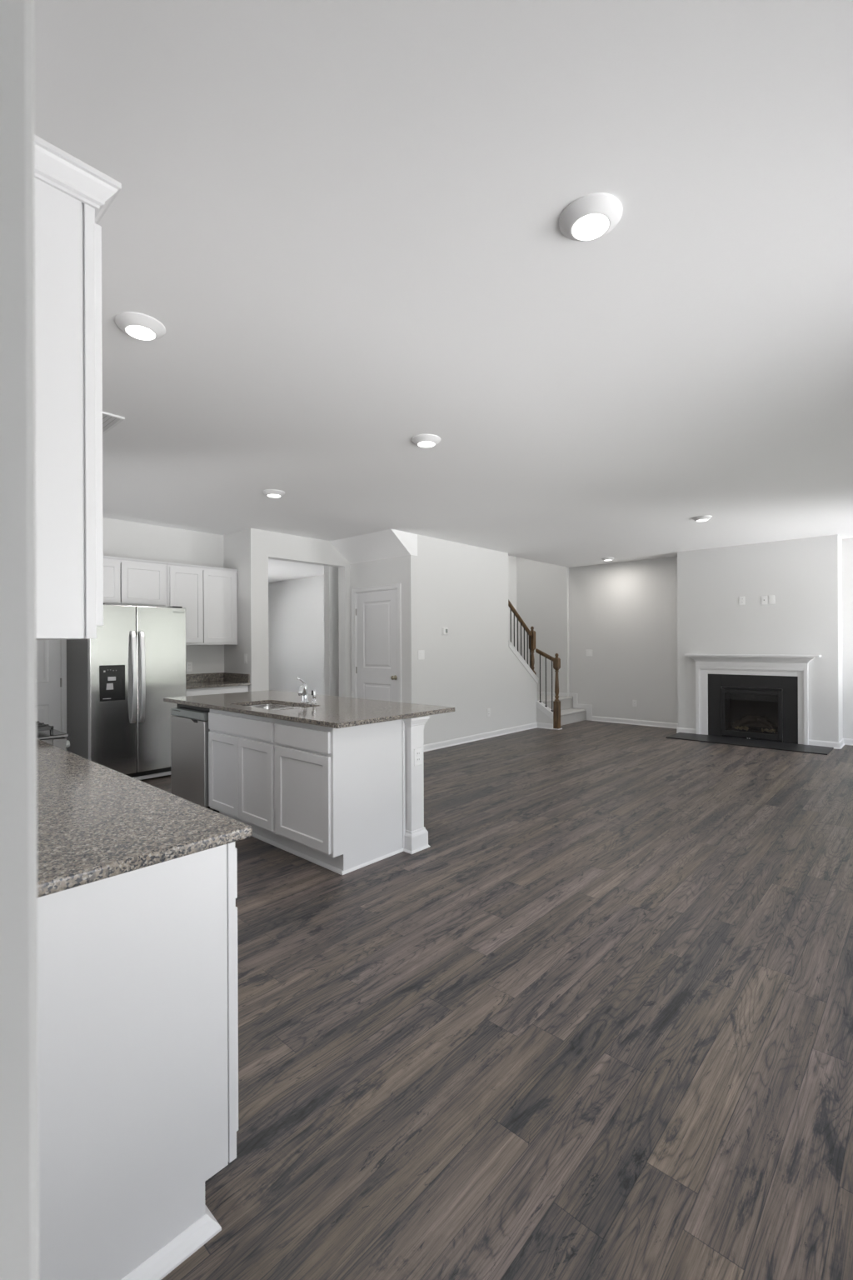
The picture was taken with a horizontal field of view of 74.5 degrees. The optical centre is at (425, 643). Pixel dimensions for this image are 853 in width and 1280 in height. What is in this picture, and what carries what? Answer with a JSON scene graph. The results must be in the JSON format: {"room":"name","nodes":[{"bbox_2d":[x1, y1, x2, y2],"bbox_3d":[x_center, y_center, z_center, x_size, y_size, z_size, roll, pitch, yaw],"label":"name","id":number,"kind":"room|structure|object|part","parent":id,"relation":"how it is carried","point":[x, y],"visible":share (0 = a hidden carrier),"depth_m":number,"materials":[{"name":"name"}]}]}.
{"room":"open-plan kitchen","nodes":[
{"label":"open-plan kitchen","id":0,"kind":"room"},
{"bbox_2d":[0,0,39,1279],"bbox_3d":[-0.735,-0.003,-0.300,0.120,2.735,1.564,0,0,42],"label":"wall","id":1,"kind":"structure","parent":0,"point":[19,1203],"depth_m":0.23,"materials":[{"name":"paint"}]},
{"bbox_2d":[60,517,224,731],"bbox_3d":[-3.717,0.012,5.823,0.120,2.735,3.398,0,0,42],"label":"wall","id":2,"kind":"structure","parent":0,"point":[127,539],"depth_m":6.58,"materials":[{"name":"paint"}]},
{"bbox_2d":[36,640,66,750],"bbox_3d":[-3.969,0.318,5.398,0.081,2.125,0.940,0,0,42],"label":"door","id":3,"kind":"structure","parent":2,"relation":"in","point":[49,682],"depth_m":5.66,"materials":[{"name":"paint"}]},
{"bbox_3d":[-3.989,0.318,5.417,0.025,2.125,0.940,0,0,42],"label":"casing","id":4,"kind":"part","parent":3,"relation":"part of","materials":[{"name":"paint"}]},
{"bbox_2d":[103,555,168,607],"bbox_3d":[-3.277,-0.647,5.953,0.358,0.499,0.927,0,0,42],"label":"upper cabinet","id":5,"kind":"object","parent":2,"relation":"attached to","point":[127,582],"visible":0.62,"depth_m":5.93,"materials":[{"name":"paint"}]},
{"bbox_3d":[-3.313,-0.635,5.673,0.019,0.431,0.415,0,0,42],"label":"door","id":6,"kind":"part","parent":5,"relation":"part of","materials":[{"name":"paint"}]},
{"bbox_3d":[-3.163,-0.885,5.847,0.046,0.024,0.927,0,0,42],"label":"crown moulding","id":7,"kind":"part","parent":5,"relation":"part of","materials":[{"name":"paint"}]},
{"bbox_3d":[-3.014,-0.636,5.999,0.019,0.431,0.446,0,0,42],"label":"door","id":8,"kind":"part","parent":5,"relation":"part of","materials":[{"name":"paint"}]},
{"bbox_2d":[186,661,192,671],"bbox_3d":[-2.823,0.276,6.705,0.008,0.117,0.072,0,0,42],"label":"electrical outlet","id":9,"kind":"object","parent":2,"relation":"attached to","point":[189,664],"visible":1,"depth_m":6.70,"materials":[{"name":"plastic"}]},
{"bbox_2d":[167,562,238,644],"bbox_3d":[-2.679,-0.445,6.605,0.358,0.909,0.836,0,0,42],"label":"upper cabinet","id":10,"kind":"object","parent":2,"relation":"attached to","point":[208,595],"visible":0.79,"depth_m":6.50,"materials":[{"name":"paint"}]},
{"bbox_3d":[-2.700,-0.432,6.341,0.019,0.841,0.374,0,0,42],"label":"door","id":11,"kind":"part","parent":10,"relation":"part of","materials":[{"name":"paint"}]},
{"bbox_3d":[-2.566,-0.887,6.500,0.046,0.024,0.836,0,0,42],"label":"crown moulding","id":12,"kind":"part","parent":10,"relation":"part of","materials":[{"name":"paint"}]},
{"bbox_3d":[-2.431,-0.434,6.636,0.019,0.841,0.408,0,0,42],"label":"door","id":13,"kind":"part","parent":10,"relation":"part of","materials":[{"name":"paint"}]},
{"bbox_2d":[185,672,249,682],"bbox_3d":[-2.576,0.410,6.525,0.612,0.100,0.822,0,0,42],"label":"backsplash","id":14,"kind":"structure","parent":2,"relation":"attached to","point":[242,677],"depth_m":6.81,"materials":[{"name":"stone"}]},
{"bbox_2d":[223,530,244,674],"bbox_3d":[-2.344,0.006,6.951,0.626,2.735,0.120,0,0,42],"label":"wall","id":15,"kind":"structure","parent":0,"point":[233,543],"depth_m":6.80,"materials":[{"name":"paint"}]},
{"bbox_2d":[244,654,247,663],"bbox_3d":[-2.143,0.178,6.680,0.072,0.117,0.010,0,0,42],"label":"light switch","id":16,"kind":"object","parent":15,"relation":"attached to","point":[245,655],"visible":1,"depth_m":6.67,"materials":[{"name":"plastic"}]},
{"bbox_2d":[268,575,324,694],"bbox_3d":[-2.037,0.006,11.198,5.880,2.735,0.120,0,0,42],"label":"wall","id":17,"kind":"structure","parent":0,"point":[296,607],"depth_m":11.71,"materials":[{"name":"paint"}]},
{"bbox_2d":[324,565,339,696],"bbox_3d":[-1.275,0.002,8.097,0.120,2.735,0.370,0,0,42],"label":"wall","id":18,"kind":"structure","parent":0,"point":[331,573],"depth_m":7.97,"materials":[{"name":"paint"}]},
{"bbox_2d":[330,529,417,564],"bbox_3d":[-0.733,-1.233,7.290,1.301,0.270,0.462,0,0,42],"label":"ceiling","id":19,"kind":"structure","parent":0,"point":[388,543],"depth_m":7.09,"materials":[{"name":"paint"}]},
{"bbox_2d":[350,555,404,702],"bbox_3d":[-0.604,0.134,7.410,1.041,2.464,0.120,0,0,42],"label":"wall","id":20,"kind":"structure","parent":0,"point":[387,571],"depth_m":7.29,"materials":[{"name":"paint"}]},
{"bbox_2d":[351,583,401,702],"bbox_3d":[-0.646,0.302,7.358,0.943,2.128,0.103,0,0,42],"label":"door","id":21,"kind":"structure","parent":20,"relation":"in","point":[376,610],"depth_m":7.37,"materials":[{"name":"paint"}]},
{"bbox_3d":[-0.400,0.430,7.110,0.061,0.061,0.068,0,0,42],"label":"knob","id":22,"kind":"part","parent":21,"relation":"part of","materials":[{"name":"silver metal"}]},
{"bbox_2d":[245,528,517,697],"bbox_3d":[-0.115,-0.786,8.834,0.153,4.300,5.912,0,0,42],"label":"wall","id":23,"kind":"structure","parent":0,"point":[260,545],"depth_m":6.85,"materials":[{"name":"paint"}]},
{"bbox_2d":[33,0,852,582],"bbox_3d":[-1.356,-1.426,6.586,13.320,0.120,10.900,0,0,42],"label":"ceiling","id":24,"kind":"structure","parent":0,"point":[338,220],"depth_m":2.01,"materials":[{"name":"paint"}]},
{"bbox_2d":[102,411,124,434],"bbox_3d":[-2.019,-1.358,3.416,0.360,0.012,0.225,0,0,42],"label":"ceiling vent","id":25,"kind":"object","parent":24,"relation":"in","point":[110,421],"visible":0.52,"depth_m":3.41,"materials":[{"name":"metal"}]},
{"bbox_2d":[115,311,165,340],"bbox_3d":[-1.221,-1.349,2.406,0.196,0.036,0.196,0,0,42],"label":"recessed light","id":26,"kind":"object","parent":24,"relation":"in","point":[139,326],"visible":1,"depth_m":2.37,"materials":[{"name":"paint"}]},
{"bbox_2d":[125,325,155,339],"bbox_3d":[-1.221,-1.333,2.406,0.115,0.003,0.115,0,0,42],"label":"diffuser","id":27,"kind":"object","parent":26,"relation":"attached to","point":[138,332],"depth_m":2.39,"materials":[{"name":"white plastic"}]},
{"bbox_2d":[262,489,284,497],"bbox_3d":[-1.363,-1.348,5.051,0.196,0.036,0.196,0,0,42],"label":"recessed light","id":28,"kind":"object","parent":24,"relation":"in","point":[269,492],"visible":1,"depth_m":5.00,"materials":[{"name":"paint"}]},
{"bbox_2d":[267,494,280,497],"bbox_3d":[-1.363,-1.332,5.051,0.115,0.003,0.115,0,0,42],"label":"diffuser","id":29,"kind":"object","parent":28,"relation":"attached to","point":[268,495],"depth_m":5.03,"materials":[{"name":"white plastic"}]},
{"bbox_2d":[411,434,440,447],"bbox_3d":[0.007,-1.355,3.764,0.196,0.036,0.196,0,0,42],"label":"recessed light","id":30,"kind":"object","parent":24,"relation":"in","point":[422,440],"visible":1,"depth_m":3.72,"materials":[{"name":"paint"}]},
{"bbox_2d":[418,441,434,447],"bbox_3d":[0.007,-1.338,3.764,0.115,0.003,0.115,0,0,42],"label":"diffuser","id":31,"kind":"object","parent":30,"relation":"attached to","point":[423,444],"depth_m":3.76,"materials":[{"name":"white plastic"}]},
{"bbox_2d":[559,192,622,241],"bbox_3d":[0.532,-1.358,1.807,0.196,0.036,0.196,0,0,42],"label":"recessed light","id":32,"kind":"object","parent":24,"relation":"in","point":[591,217],"visible":1,"depth_m":1.77,"materials":[{"name":"paint"}]},
{"bbox_2d":[571,214,609,240],"bbox_3d":[0.532,-1.341,1.807,0.115,0.003,0.115,0,0,42],"label":"diffuser","id":33,"kind":"object","parent":32,"relation":"attached to","point":[584,227],"depth_m":1.80,"materials":[{"name":"white plastic"}]},
{"bbox_2d":[601,557,614,560],"bbox_3d":[2.958,-1.367,9.066,0.196,0.036,0.196,0,0,42],"label":"recessed light","id":34,"kind":"object","parent":24,"relation":"in","point":[603,558],"visible":1,"depth_m":9.01,"materials":[{"name":"paint"}]},
{"bbox_2d":[692,515,712,521],"bbox_3d":[3.037,-1.368,6.144,0.196,0.036,0.196,0,0,42],"label":"recessed light","id":35,"kind":"object","parent":24,"relation":"in","point":[699,518],"visible":1,"depth_m":6.09,"materials":[{"name":"paint"}]},
{"bbox_2d":[696,519,708,521],"bbox_3d":[3.037,-1.351,6.144,0.115,0.003,0.115,0,0,42],"label":"diffuser","id":36,"kind":"object","parent":35,"relation":"attached to","point":[697,520],"depth_m":6.13,"materials":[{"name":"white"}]},
{"bbox_2d":[404,534,537,744],"bbox_3d":[0.782,-0.008,8.066,0.120,2.735,2.960,0,0,42],"label":"wall","id":37,"kind":"structure","parent":0,"point":[472,669],"depth_m":7.67,"materials":[{"name":"paint"}]},
{"bbox_2d":[418,650,424,659],"bbox_3d":[-0.048,0.140,7.061,0.010,0.117,0.117,0,0,42],"label":"light switch","id":38,"kind":"object","parent":37,"relation":"attached to","point":[421,652],"visible":1,"depth_m":7.06,"materials":[{"name":"plastic"}]},
{"bbox_2d":[441,627,448,634],"bbox_3d":[0.265,-0.166,7.393,0.026,0.105,0.120,0,0,42],"label":"thermostat","id":39,"kind":"object","parent":37,"relation":"attached to","point":[444,630],"visible":1,"depth_m":7.37,"materials":[{"name":"plastic"}]},
{"bbox_2d":[423,722,537,752],"bbox_3d":[0.831,1.318,8.006,0.024,0.083,2.930,0,0,42],"label":"baseboard","id":40,"kind":"structure","parent":37,"relation":"attached to","point":[447,743],"depth_m":7.89,"materials":[{"name":"paint"}]},
{"bbox_2d":[487,708,490,716],"bbox_3d":[0.921,0.995,8.118,0.008,0.117,0.072,0,0,42],"label":"electrical outlet","id":41,"kind":"object","parent":37,"relation":"attached to","point":[488,709],"visible":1,"depth_m":8.12,"materials":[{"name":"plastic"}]},
{"bbox_2d":[139,720,852,1279],"bbox_3d":[-1.343,1.419,6.586,13.320,0.100,10.900,0,0,42],"label":"floor","id":42,"kind":"structure","parent":0,"point":[598,1027],"depth_m":1.96,"materials":[{"name":"brown wood"}]},
{"bbox_2d":[36,720,69,749],"bbox_3d":[-2.299,0.857,2.772,0.760,0.970,0.784,0,0,42],"label":"gas range","id":43,"kind":"object","parent":42,"relation":"on","point":[45,732],"visible":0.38,"depth_m":2.76,"materials":[{"name":"grey metal"}]},
{"bbox_2d":[36,729,69,739],"bbox_3d":[-2.308,0.459,2.764,0.760,0.017,0.762,0,0,42],"label":"cooktop","id":44,"kind":"object","parent":43,"relation":"in","point":[55,734],"depth_m":2.77,"materials":[{"name":"silver metal"}]},
{"bbox_3d":[-2.078,0.544,3.015,0.760,0.155,0.062,0,0,42],"label":"control panel","id":45,"kind":"part","parent":43,"relation":"part of","materials":[{"name":"grey metal"}]},
{"bbox_3d":[-1.825,0.510,2.833,0.047,0.048,0.045,0,0,42],"label":"knob","id":46,"kind":"part","parent":43,"relation":"part of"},
{"bbox_2d":[66,603,186,779],"bbox_3d":[-3.065,0.484,5.784,0.817,1.745,0.906,0,0,42],"label":"refrigerator","id":47,"kind":"object","parent":42,"relation":"on","point":[118,681],"visible":0.91,"depth_m":5.50,"materials":[{"name":"grey metal"}]},
{"bbox_3d":[-3.011,0.449,5.396,0.070,1.645,0.407,0,0,42],"label":"door","id":48,"kind":"part","parent":47,"relation":"part of","materials":[{"name":"silver metal"}]},
{"bbox_3d":[-2.847,0.326,5.473,0.074,0.900,0.042,0,0,42],"label":"handle","id":49,"kind":"part","parent":47,"relation":"part of","materials":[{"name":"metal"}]},
{"bbox_3d":[-2.793,0.325,5.532,0.074,0.900,0.042,0,0,42],"label":"handle","id":50,"kind":"part","parent":47,"relation":"part of","materials":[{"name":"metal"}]},
{"bbox_3d":[-2.703,0.447,5.734,0.070,1.645,0.491,0,0,42],"label":"door","id":51,"kind":"part","parent":47,"relation":"part of","materials":[{"name":"silver metal"}]},
{"bbox_2d":[37,841,238,1279],"bbox_3d":[-0.998,0.923,1.459,0.981,0.885,0.621,0,0,42],"label":"base cabinet","id":52,"kind":"object","parent":42,"relation":"on","point":[137,991],"visible":0.6,"depth_m":1.19,"materials":[{"name":"paint"}]},
{"bbox_2d":[36,739,252,897],"bbox_3d":[-1.354,0.468,1.798,1.927,0.029,0.644,0,0,42],"label":"countertop","id":53,"kind":"structure","parent":52,"relation":"on","point":[96,822],"depth_m":1.40,"materials":[{"name":"stone"}]},
{"bbox_3d":[-1.021,1.346,1.432,0.981,0.040,0.548,0,0,42],"label":"shoe moulding","id":54,"kind":"part","parent":52,"relation":"part of","materials":[{"name":"paint"}]},
{"bbox_3d":[-0.819,0.865,1.674,0.955,0.770,0.023,0,0,42],"label":"frame","id":55,"kind":"part","parent":52,"relation":"part of","materials":[{"name":"paint"}]},
{"bbox_3d":[-0.639,0.570,1.537,0.450,0.125,0.019,0,0,42],"label":"drawer","id":56,"kind":"part","parent":52,"relation":"part of","materials":[{"name":"paint"}]},
{"bbox_3d":[-0.637,0.932,1.537,0.450,0.555,0.019,0,0,42],"label":"door","id":57,"kind":"part","parent":52,"relation":"part of","materials":[{"name":"paint"}]},
{"bbox_2d":[170,703,219,812],"bbox_3d":[-1.697,0.936,4.697,0.626,0.868,0.604,0,0,42],"label":"dishwasher","id":58,"kind":"object","parent":42,"relation":"on","point":[189,724],"visible":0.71,"depth_m":4.45,"materials":[{"name":"silver metal"}]},
{"bbox_3d":[-1.892,0.562,4.502,0.592,0.058,0.052,0,0,42],"label":"control panel","id":59,"kind":"part","parent":58,"relation":"part of","materials":[{"name":"silver metal"}]},
{"bbox_3d":[-1.890,0.923,4.502,0.592,0.655,0.052,0,0,42],"label":"door","id":60,"kind":"part","parent":58,"relation":"part of","materials":[{"name":"silver metal"}]},
{"bbox_2d":[186,685,248,696],"bbox_3d":[-2.576,0.932,6.527,0.606,0.885,0.812,0,0,42],"label":"base cabinet","id":61,"kind":"object","parent":42,"relation":"on","point":[207,691],"visible":0.08,"depth_m":6.33,"materials":[{"name":"paint"}]},
{"bbox_2d":[185,672,250,689],"bbox_3d":[-2.571,0.424,6.520,0.627,0.130,0.822,0,0,42],"label":"countertop","id":62,"kind":"structure","parent":61,"relation":"on","point":[216,679],"depth_m":6.73,"materials":[{"name":"stone"}]},
{"bbox_2d":[208,708,286,849],"bbox_3d":[-1.119,0.925,4.181,0.907,0.884,0.604,0,0,42],"label":"base cabinet","id":63,"kind":"object","parent":42,"relation":"on","point":[242,747],"visible":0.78,"depth_m":3.91,"materials":[{"name":"paint"}]},
{"bbox_3d":[-1.480,0.948,4.115,0.431,0.567,0.019,0,0,42],"label":"door","id":64,"kind":"part","parent":63,"relation":"part of","materials":[{"name":"paint"}]},
{"bbox_3d":[-1.320,0.582,3.967,0.870,0.128,0.019,0,0,42],"label":"drawer","id":65,"kind":"part","parent":63,"relation":"part of","materials":[{"name":"paint"}]},
{"bbox_3d":[-1.158,0.947,3.820,0.435,0.567,0.019,0,0,42],"label":"door","id":66,"kind":"part","parent":63,"relation":"part of","materials":[{"name":"paint"}]},
{"bbox_3d":[-1.263,1.358,4.022,0.907,0.020,0.016,0,0,42],"label":"shoe moulding","id":67,"kind":"part","parent":63,"relation":"part of","materials":[{"name":"paint"}]},
{"bbox_2d":[275,719,405,874],"bbox_3d":[-0.559,0.923,3.675,0.601,0.884,0.612,0,0,42],"label":"base cabinet","id":68,"kind":"object","parent":42,"relation":"on","point":[341,792],"visible":0.8,"depth_m":3.46,"materials":[{"name":"paint"}]},
{"bbox_3d":[-0.763,0.580,3.458,0.554,0.128,0.019,0,0,42],"label":"drawer","id":69,"kind":"part","parent":68,"relation":"part of","materials":[{"name":"paint"}]},
{"bbox_3d":[-0.762,0.945,3.458,0.554,0.567,0.019,0,0,42],"label":"door","id":70,"kind":"part","parent":68,"relation":"part of","materials":[{"name":"paint"}]},
{"bbox_3d":[-0.752,0.865,3.475,0.587,0.766,0.019,0,0,42],"label":"frame","id":71,"kind":"part","parent":68,"relation":"part of","materials":[{"name":"paint"}]},
{"bbox_3d":[-0.711,1.355,3.517,0.587,0.020,0.016,0,0,42],"label":"shoe moulding","id":72,"kind":"part","parent":68,"relation":"part of","materials":[{"name":"paint"}]},
{"bbox_3d":[-0.341,0.922,3.484,0.006,0.884,0.586,0,0,42],"label":"panel","id":73,"kind":"part","parent":68,"relation":"part of","materials":[{"name":"paint"}]},
{"bbox_3d":[-0.314,1.354,3.505,0.014,0.019,0.530,0,0,42],"label":"shoe moulding","id":74,"kind":"part","parent":68,"relation":"part of","materials":[{"name":"paint"}]},
{"bbox_2d":[403,715,430,854],"bbox_3d":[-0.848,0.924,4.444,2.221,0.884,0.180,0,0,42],"label":"column","id":75,"kind":"structure","parent":42,"relation":"on","point":[416,837],"depth_m":3.70,"materials":[{"name":"paint"}]},
{"bbox_2d":[163,690,454,728],"bbox_3d":[-1.004,0.467,4.346,2.338,0.029,1.047,0,0,42],"label":"countertop","id":76,"kind":"structure","parent":75,"relation":"on","point":[335,712],"depth_m":3.98,"materials":[{"name":"stone"}]},
{"bbox_2d":[246,703,302,709],"bbox_3d":[-1.131,0.576,4.184,0.742,0.186,0.429,0,0,42],"label":"sink","id":77,"kind":"object","parent":76,"relation":"in","point":[267,706],"visible":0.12,"depth_m":4.47,"materials":[{"name":"metal"}]},
{"bbox_3d":[-0.992,0.576,4.058,0.366,0.186,0.429,0,0,42],"label":"bowl","id":78,"kind":"part","parent":77,"relation":"part of","materials":[{"name":"metal"}]},
{"bbox_2d":[296,677,309,703],"bbox_3d":[-0.941,0.354,4.252,0.077,0.198,0.208,0,0,4],"label":"faucet","id":79,"kind":"object","parent":76,"relation":"on","point":[302,691],"visible":1,"depth_m":4.29,"materials":[{"name":"silver metal"}]},
{"bbox_3d":[-0.948,0.289,4.299,0.020,0.068,0.096,0,0,35],"label":"lever","id":80,"kind":"part","parent":79,"relation":"part of","materials":[{"name":"silver metal"}]},
{"bbox_3d":[-0.929,0.353,4.236,0.038,0.091,0.179,0,0,-2],"label":"spout","id":81,"kind":"part","parent":79,"relation":"part of","materials":[{"name":"silver metal"}]},
{"bbox_2d":[310,689,317,703],"bbox_3d":[-0.848,0.400,4.279,0.048,0.105,0.048,0,0,42],"label":"sprayer","id":82,"kind":"object","parent":76,"relation":"on","point":[313,692],"visible":1,"depth_m":4.27,"materials":[{"name":"silver metal"}]},
{"bbox_3d":[-0.074,0.920,3.736,0.064,0.884,0.120,0,0,42],"label":"post","id":83,"kind":"part","parent":75,"relation":"part of","materials":[{"name":"paint"}]},
{"bbox_3d":[-0.061,1.295,3.726,0.094,0.134,0.180,0,0,42],"label":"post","id":84,"kind":"part","parent":75,"relation":"part of","materials":[{"name":"paint"}]},
{"bbox_2d":[414,747,421,766],"bbox_3d":[-0.048,0.747,3.712,0.008,0.117,0.072,0,0,42],"label":"electrical outlet","id":85,"kind":"object","parent":75,"relation":"attached to","point":[417,752],"visible":1,"depth_m":3.71,"materials":[{"name":"plastic"}]},
{"bbox_2d":[508,599,592,729],"bbox_3d":[1.213,0.292,9.031,1.596,2.133,3.552,0,0,42],"label":"staircase","id":86,"kind":"structure","parent":42,"relation":"on","point":[553,712],"depth_m":9.04,"materials":[{"name":"wood"}]},
{"bbox_3d":[1.468,-0.417,8.819,0.060,0.636,0.739,0,0,42],"label":"handrail","id":87,"kind":"part","parent":86,"relation":"part of","materials":[{"name":"brown wood"}]},
{"bbox_3d":[1.744,0.115,9.117,0.085,0.798,0.085,0,0,42],"label":"newel post","id":88,"kind":"part","parent":86,"relation":"part of","materials":[{"name":"brown wood"}]},
{"bbox_3d":[1.917,1.313,8.981,0.280,0.083,0.024,0,0,42],"label":"knee baseboard","id":89,"kind":"part","parent":86,"relation":"part of","materials":[{"name":"paint"}]},
{"bbox_3d":[1.940,0.184,9.033,0.330,0.216,0.060,0,0,42],"label":"handrail","id":90,"kind":"part","parent":86,"relation":"part of","materials":[{"name":"brown wood"}]},
{"bbox_3d":[2.092,0.746,8.896,0.085,1.193,0.085,0,0,42],"label":"newel post","id":91,"kind":"part","parent":86,"relation":"part of","materials":[{"name":"brown wood"}]},
{"bbox_2d":[665,732,834,754],"bbox_3d":[4.344,1.336,7.604,1.890,0.015,0.589,0,0,42],"label":"hearth slab","id":92,"kind":"object","parent":42,"relation":"on","point":[822,750],"visible":1,"depth_m":7.49,"materials":[{"name":"black stone"}]},
{"bbox_2d":[708,674,798,743],"bbox_3d":[4.656,0.881,7.938,1.107,0.892,0.386,0,0,42],"label":"fireplace insert","id":93,"kind":"object","parent":92,"relation":"on","point":[728,703],"visible":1,"depth_m":7.93,"materials":[{"name":"black metal"}]},
{"bbox_3d":[4.536,0.970,7.805,0.745,0.665,0.028,0,0,42],"label":"door frame","id":94,"kind":"part","parent":93,"relation":"part of","materials":[{"name":"black metal"}]},
{"bbox_2d":[732,715,778,732],"bbox_3d":[4.660,1.123,7.934,0.562,0.216,0.216,0,0,42],"label":"log","id":95,"kind":"object","parent":93,"relation":"in","point":[748,721],"visible":1,"depth_m":7.93,"materials":[{"name":"brown wood"}]},
{"bbox_2d":[516,557,569,696],"bbox_3d":[2.229,-0.796,10.540,1.070,4.300,0.190,0,0,42],"label":"wall","id":96,"kind":"structure","parent":0,"point":[542,588],"depth_m":10.41,"materials":[{"name":"paint"}]},
{"bbox_2d":[569,537,852,739],"bbox_3d":[4.876,-0.026,8.170,6.030,2.735,0.120,0,0,42],"label":"wall","id":97,"kind":"structure","parent":0,"point":[625,612],"depth_m":9.38,"materials":[{"name":"paint"}]},
{"bbox_2d":[586,650,592,656],"bbox_3d":[2.896,0.161,9.894,0.117,0.117,0.010,0,0,42],"label":"light switch","id":98,"kind":"object","parent":97,"relation":"attached to","point":[589,652],"visible":1,"depth_m":9.89,"materials":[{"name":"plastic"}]},
{"bbox_2d":[591,715,678,728],"bbox_3d":[3.519,1.306,9.318,1.589,0.083,0.024,0,0,42],"label":"baseboard","id":99,"kind":"structure","parent":97,"relation":"attached to","point":[669,725],"depth_m":9.33,"materials":[{"name":"paint"}]},
{"bbox_2d":[632,700,637,707],"bbox_3d":[3.495,0.998,9.350,0.072,0.117,0.008,0,0,42],"label":"electrical outlet","id":100,"kind":"object","parent":97,"relation":"attached to","point":[634,702],"visible":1,"depth_m":9.35,"materials":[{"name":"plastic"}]},
{"bbox_2d":[844,738,852,745],"bbox_3d":[6.307,1.293,6.769,2.035,0.083,0.024,0,0,42],"label":"baseboard","id":101,"kind":"structure","parent":97,"relation":"attached to","point":[847,741],"depth_m":7.41,"materials":[{"name":"paint"}]},
{"bbox_2d":[677,534,843,742],"bbox_3d":[4.689,-0.025,7.971,1.966,2.735,0.426,0,0,42],"label":"wall","id":102,"kind":"structure","parent":0,"point":[804,576],"depth_m":7.66,"materials":[{"name":"paint"}]},
{"bbox_2d":[676,727,695,733],"bbox_3d":[3.909,1.304,8.384,0.275,0.083,0.024,0,0,42],"label":"baseboard","id":103,"kind":"structure","parent":102,"relation":"attached to","point":[678,729],"depth_m":8.39,"materials":[{"name":"paint"}]},
{"bbox_2d":[739,596,744,604],"bbox_3d":[4.460,-0.607,7.884,0.072,0.117,0.008,0,0,42],"label":"electrical outlet","id":104,"kind":"object","parent":102,"relation":"attached to","point":[742,599],"visible":1,"depth_m":7.88,"materials":[{"name":"plastic"}]},
{"bbox_2d":[685,654,821,744],"bbox_3d":[4.484,0.738,7.765,1.637,1.180,0.160,0,0,42],"label":"fireplace mantel","id":105,"kind":"object","parent":102,"relation":"attached to","point":[706,664],"visible":1,"depth_m":7.74,"materials":[{"name":"paint"}]},
{"bbox_3d":[4.063,0.823,8.228,0.157,1.015,0.044,0,0,42],"label":"leg","id":106,"kind":"part","parent":105,"relation":"part of","materials":[{"name":"paint"}]},
{"bbox_3d":[4.483,0.217,7.784,1.536,0.083,0.130,0,0,42],"label":"crown moulding","id":107,"kind":"part","parent":105,"relation":"part of","materials":[{"name":"paint"}]},
{"bbox_2d":[685,654,821,657],"bbox_3d":[4.481,0.162,7.765,1.637,0.027,0.160,0,0,42],"label":"mantel shelf","id":108,"kind":"object","parent":105,"relation":"attached to","point":[689,655],"depth_m":7.72,"materials":[{"name":"paint"}]},
{"bbox_3d":[4.982,0.818,7.388,0.114,1.015,0.044,0,0,42],"label":"leg","id":109,"kind":"part","parent":105,"relation":"part of","materials":[{"name":"paint"}]},
{"bbox_2d":[761,595,767,604],"bbox_3d":[4.658,-0.601,7.698,0.072,0.117,0.015,0,0,42],"label":"cable plate","id":110,"kind":"object","parent":102,"relation":"attached to","point":[764,598],"visible":1,"depth_m":7.70,"materials":[{"name":"plastic"}]},
{"bbox_2d":[769,595,774,604],"bbox_3d":[4.727,-0.601,7.640,0.072,0.117,0.008,0,0,42],"label":"blank plate","id":111,"kind":"object","parent":102,"relation":"attached to","point":[772,598],"visible":1,"depth_m":7.64,"materials":[{"name":"plastic"}]},
{"bbox_2d":[808,739,839,749],"bbox_3d":[5.154,1.298,7.246,0.339,0.083,0.024,0,0,42],"label":"baseboard","id":112,"kind":"structure","parent":102,"relation":"attached to","point":[836,745],"depth_m":7.24,"materials":[{"name":"paint"}]},
{"bbox_2d":[839,738,844,749],"bbox_3d":[5.430,1.297,7.299,0.024,0.083,0.426,0,0,42],"label":"baseboard","id":113,"kind":"structure","parent":102,"relation":"attached to","point":[842,742],"depth_m":7.27,"materials":[{"name":"paint"}]},
{"bbox_3d":[-2.612,0.006,2.429,6.333,2.735,0.120,0,0,42],"label":"wall","id":114,"kind":"structure","parent":0,"visible":0},
{"bbox_2d":[34,135,121,639],"bbox_3d":[-1.101,-0.479,1.360,0.973,0.941,0.344,0,0,42],"label":"upper cabinet","id":115,"kind":"object","parent":114,"relation":"attached to","point":[72,197],"visible":0.68,"depth_m":1.12,"materials":[{"name":"paint"}]},
{"bbox_3d":[-1.033,-0.456,1.463,0.935,0.895,0.024,0,0,42],"label":"frame","id":116,"kind":"part","parent":115,"relation":"part of","materials":[{"name":"paint"}]},
{"bbox_3d":[-1.103,-0.923,1.360,0.973,0.054,0.344,0,0,42],"label":"crown moulding","id":117,"kind":"part","parent":115,"relation":"part of","materials":[{"name":"paint"}]},
{"bbox_3d":[-0.852,-0.459,1.327,0.446,0.845,0.019,0,0,42],"label":"door","id":118,"kind":"part","parent":115,"relation":"part of","materials":[{"name":"paint"}]}
]}

